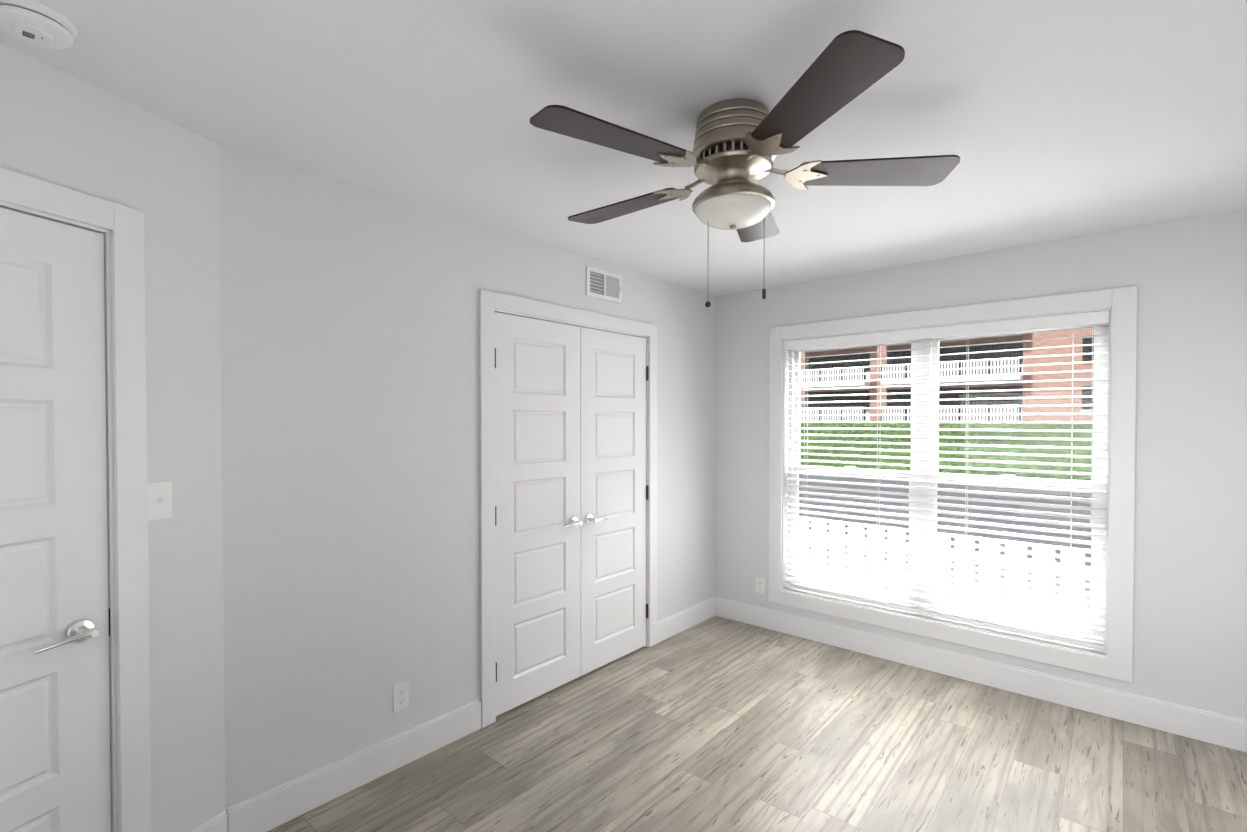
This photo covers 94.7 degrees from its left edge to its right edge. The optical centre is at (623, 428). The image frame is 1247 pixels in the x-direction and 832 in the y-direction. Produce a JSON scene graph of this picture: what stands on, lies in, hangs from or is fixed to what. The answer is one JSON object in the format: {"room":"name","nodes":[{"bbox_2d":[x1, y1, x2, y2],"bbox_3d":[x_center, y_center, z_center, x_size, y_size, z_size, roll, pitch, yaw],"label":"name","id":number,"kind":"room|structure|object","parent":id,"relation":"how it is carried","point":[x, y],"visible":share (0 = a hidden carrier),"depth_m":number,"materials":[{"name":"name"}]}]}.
{"room":"empty bedroom","nodes":[
{"label":"empty bedroom","id":0,"kind":"room"},
{"bbox_2d":[0,42,224,831],"bbox_3d":[-1.831,0.262,0.865,0.140,2.440,2.406,0,1,18],"label":"wall","id":1,"kind":"structure","parent":0,"point":[60,128],"depth_m":1.83,"materials":[{"name":"white paint"}]},
{"bbox_2d":[0,207,110,831],"bbox_3d":[-1.611,0.455,1.280,0.102,2.018,0.816,0,1,18],"label":"entry door","id":2,"kind":"structure","parent":1,"relation":"in","point":[55,772],"depth_m":1.55,"materials":[{"name":"white wood"}]},
{"bbox_2d":[0,167,151,831],"bbox_3d":[-1.677,0.414,1.301,0.157,2.123,0.997,0,1,18],"label":"trim","id":3,"kind":"structure","parent":1,"relation":"attached to","point":[121,228],"depth_m":1.69,"materials":[{"name":"white wood"}]},
{"bbox_2d":[108,608,109,635],"bbox_3d":[-1.517,0.565,1.683,0.042,0.080,0.001,0,1,19],"label":"strike plate","id":4,"kind":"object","parent":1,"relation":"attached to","point":[109,621],"depth_m":1.68,"materials":[{"name":"grey metal"}]},
{"bbox_2d":[148,481,171,520],"bbox_3d":[-1.440,0.226,1.788,0.019,0.116,0.072,0,1,18],"label":"light switch","id":5,"kind":"object","parent":1,"relation":"attached to","point":[159,500],"visible":1,"depth_m":1.79,"materials":[{"name":"white plastic"}]},
{"bbox_2d":[191,810,226,831],"bbox_3d":[-1.742,1.410,0.903,0.014,0.142,2.302,0,1,18],"label":"baseboard","id":6,"kind":"structure","parent":1,"relation":"attached to","point":[217,823],"depth_m":1.96,"materials":[{"name":"white wood"}]},
{"bbox_2d":[219,144,715,813],"bbox_3d":[-0.401,0.228,3.229,0.140,2.440,3.210,1,1,41],"label":"wall","id":7,"kind":"structure","parent":0,"point":[351,460],"depth_m":2.35,"materials":[{"name":"white paint"}]},
{"bbox_2d":[393,680,408,712],"bbox_3d":[-0.960,1.159,2.483,0.007,0.115,0.070,1,1,41],"label":"electrical outlet","id":8,"kind":"object","parent":7,"relation":"attached to","point":[400,696],"visible":0.85,"depth_m":2.47,"materials":[{"name":"white plastic"}]},
{"bbox_2d":[227,597,714,831],"bbox_3d":[-0.340,1.378,3.198,0.014,0.142,3.172,1,1,41],"label":"baseboard","id":9,"kind":"structure","parent":7,"relation":"attached to","point":[268,810],"depth_m":2.36,"materials":[{"name":"white"}]},
{"bbox_2d":[479,289,656,727],"bbox_3d":[-0.288,0.385,3.348,0.157,2.123,1.391,1,1,41],"label":"trim","id":10,"kind":"structure","parent":7,"relation":"attached to","point":[491,303],"depth_m":2.83,"materials":[{"name":"white wood"}]},
{"bbox_2d":[495,312,648,715],"bbox_3d":[-0.234,0.426,3.302,0.102,2.018,1.223,1,1,41],"label":"closet doors","id":11,"kind":"structure","parent":7,"relation":"in","point":[571,492],"depth_m":3.23,"materials":[{"name":"white wood"}]},
{"bbox_2d":[586,266,621,302],"bbox_3d":[-0.112,-0.855,3.429,0.016,0.170,0.305,1,1,41],"label":"air vent","id":12,"kind":"object","parent":7,"relation":"in","point":[603,284],"visible":1,"depth_m":3.42,"materials":[{"name":"grey metal"}]},
{"bbox_2d":[0,0,1246,295],"bbox_3d":[-0.093,-1.018,1.550,4.900,0.100,5.920,1,1,41],"label":"ceiling","id":13,"kind":"structure","parent":0,"point":[1048,120],"depth_m":1.72,"materials":[{"name":"white paint"}]},
{"bbox_2d":[0,0,77,48],"bbox_3d":[-1.383,-0.942,1.344,0.154,0.045,0.154,1,1,41],"label":"smoke detector","id":14,"kind":"object","parent":13,"relation":"attached to","point":[35,22],"visible":1,"depth_m":1.32,"materials":[{"name":"white plastic"}]},
{"bbox_2d":[530,30,959,306],"bbox_3d":[0.307,-0.675,1.822,1.247,0.592,1.294,1,1,41],"label":"ceiling fan","id":15,"kind":"object","parent":13,"relation":"hanging from","point":[740,144],"visible":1,"depth_m":1.69,"materials":[{"name":"brown wood"}]},
{"bbox_2d":[267,616,1246,831],"bbox_3d":[-0.093,1.522,1.585,4.900,0.100,5.920,1,1,41],"label":"floor","id":16,"kind":"structure","parent":0,"point":[716,724],"depth_m":2.52,"materials":[{"name":"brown wood"}]},
{"bbox_2d":[715,209,1246,719],"bbox_3d":[2.033,0.227,3.338,3.680,2.440,0.140,1,1,41],"label":"wall","id":17,"kind":"structure","parent":0,"point":[1187,277],"depth_m":2.78,"materials":[{"name":"white paint"}]},
{"bbox_2d":[756,577,764,593],"bbox_3d":[0.990,1.135,4.155,0.070,0.115,0.007,1,1,41],"label":"electrical outlet","id":18,"kind":"object","parent":17,"relation":"attached to","point":[760,584],"visible":0.71,"depth_m":4.14,"materials":[{"name":"white plastic"}]},
{"bbox_2d":[769,286,1136,682],"bbox_3d":[1.821,0.270,3.510,1.945,1.950,0.157,1,1,41],"label":"window","id":19,"kind":"structure","parent":17,"relation":"in","point":[1097,357],"depth_m":3.27,"materials":[{"name":"white plastic"}]},
{"bbox_2d":[785,310,1108,649],"bbox_3d":[1.803,0.260,3.488,1.735,1.722,0.066,1,1,41],"label":"window blinds","id":20,"kind":"object","parent":19,"relation":"attached to","point":[1089,318],"visible":1,"depth_m":3.35,"materials":[{"name":"white plastic"}]},
{"bbox_2d":[714,597,1246,752],"bbox_3d":[1.983,1.377,3.296,3.400,0.142,0.014,1,1,41],"label":"baseboard","id":21,"kind":"structure","parent":17,"relation":"attached to","point":[1207,726],"depth_m":3.15,"materials":[{"name":"white wood"}]},
{"label":"outside","id":22,"kind":"structure","parent":0,"visible":0},
{"bbox_2d":[799,472,1091,625],"bbox_3d":[22.270,1.685,25.535,85.000,0.200,59.840,1,1,41],"label":"ground","id":23,"kind":"structure","parent":22,"point":[1044,509],"depth_m":12.11,"materials":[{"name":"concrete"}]},
{"bbox_2d":[798,519,1090,624],"bbox_3d":[3.343,1.407,4.410,16.000,0.950,0.050,1,1,41],"label":"fence","id":24,"kind":"object","parent":23,"relation":"on","point":[1011,546],"depth_m":4.80,"materials":[{"name":"white paint"}]},
{"bbox_2d":[799,423,1092,488],"bbox_3d":[16.201,0.830,14.681,60.138,1.967,1.953,1,1,41],"label":"grass","id":25,"kind":"structure","parent":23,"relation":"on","point":[986,449],"depth_m":18.08,"materials":[{"name":"green plant"}]},
{"bbox_2d":[800,328,1093,420],"bbox_3d":[28.988,-6.232,40.835,85.000,18.000,9.740,1,1,41],"label":"building","id":26,"kind":"structure","parent":23,"relation":"on","point":[1042,360],"depth_m":39.79,"materials":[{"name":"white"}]}
]}

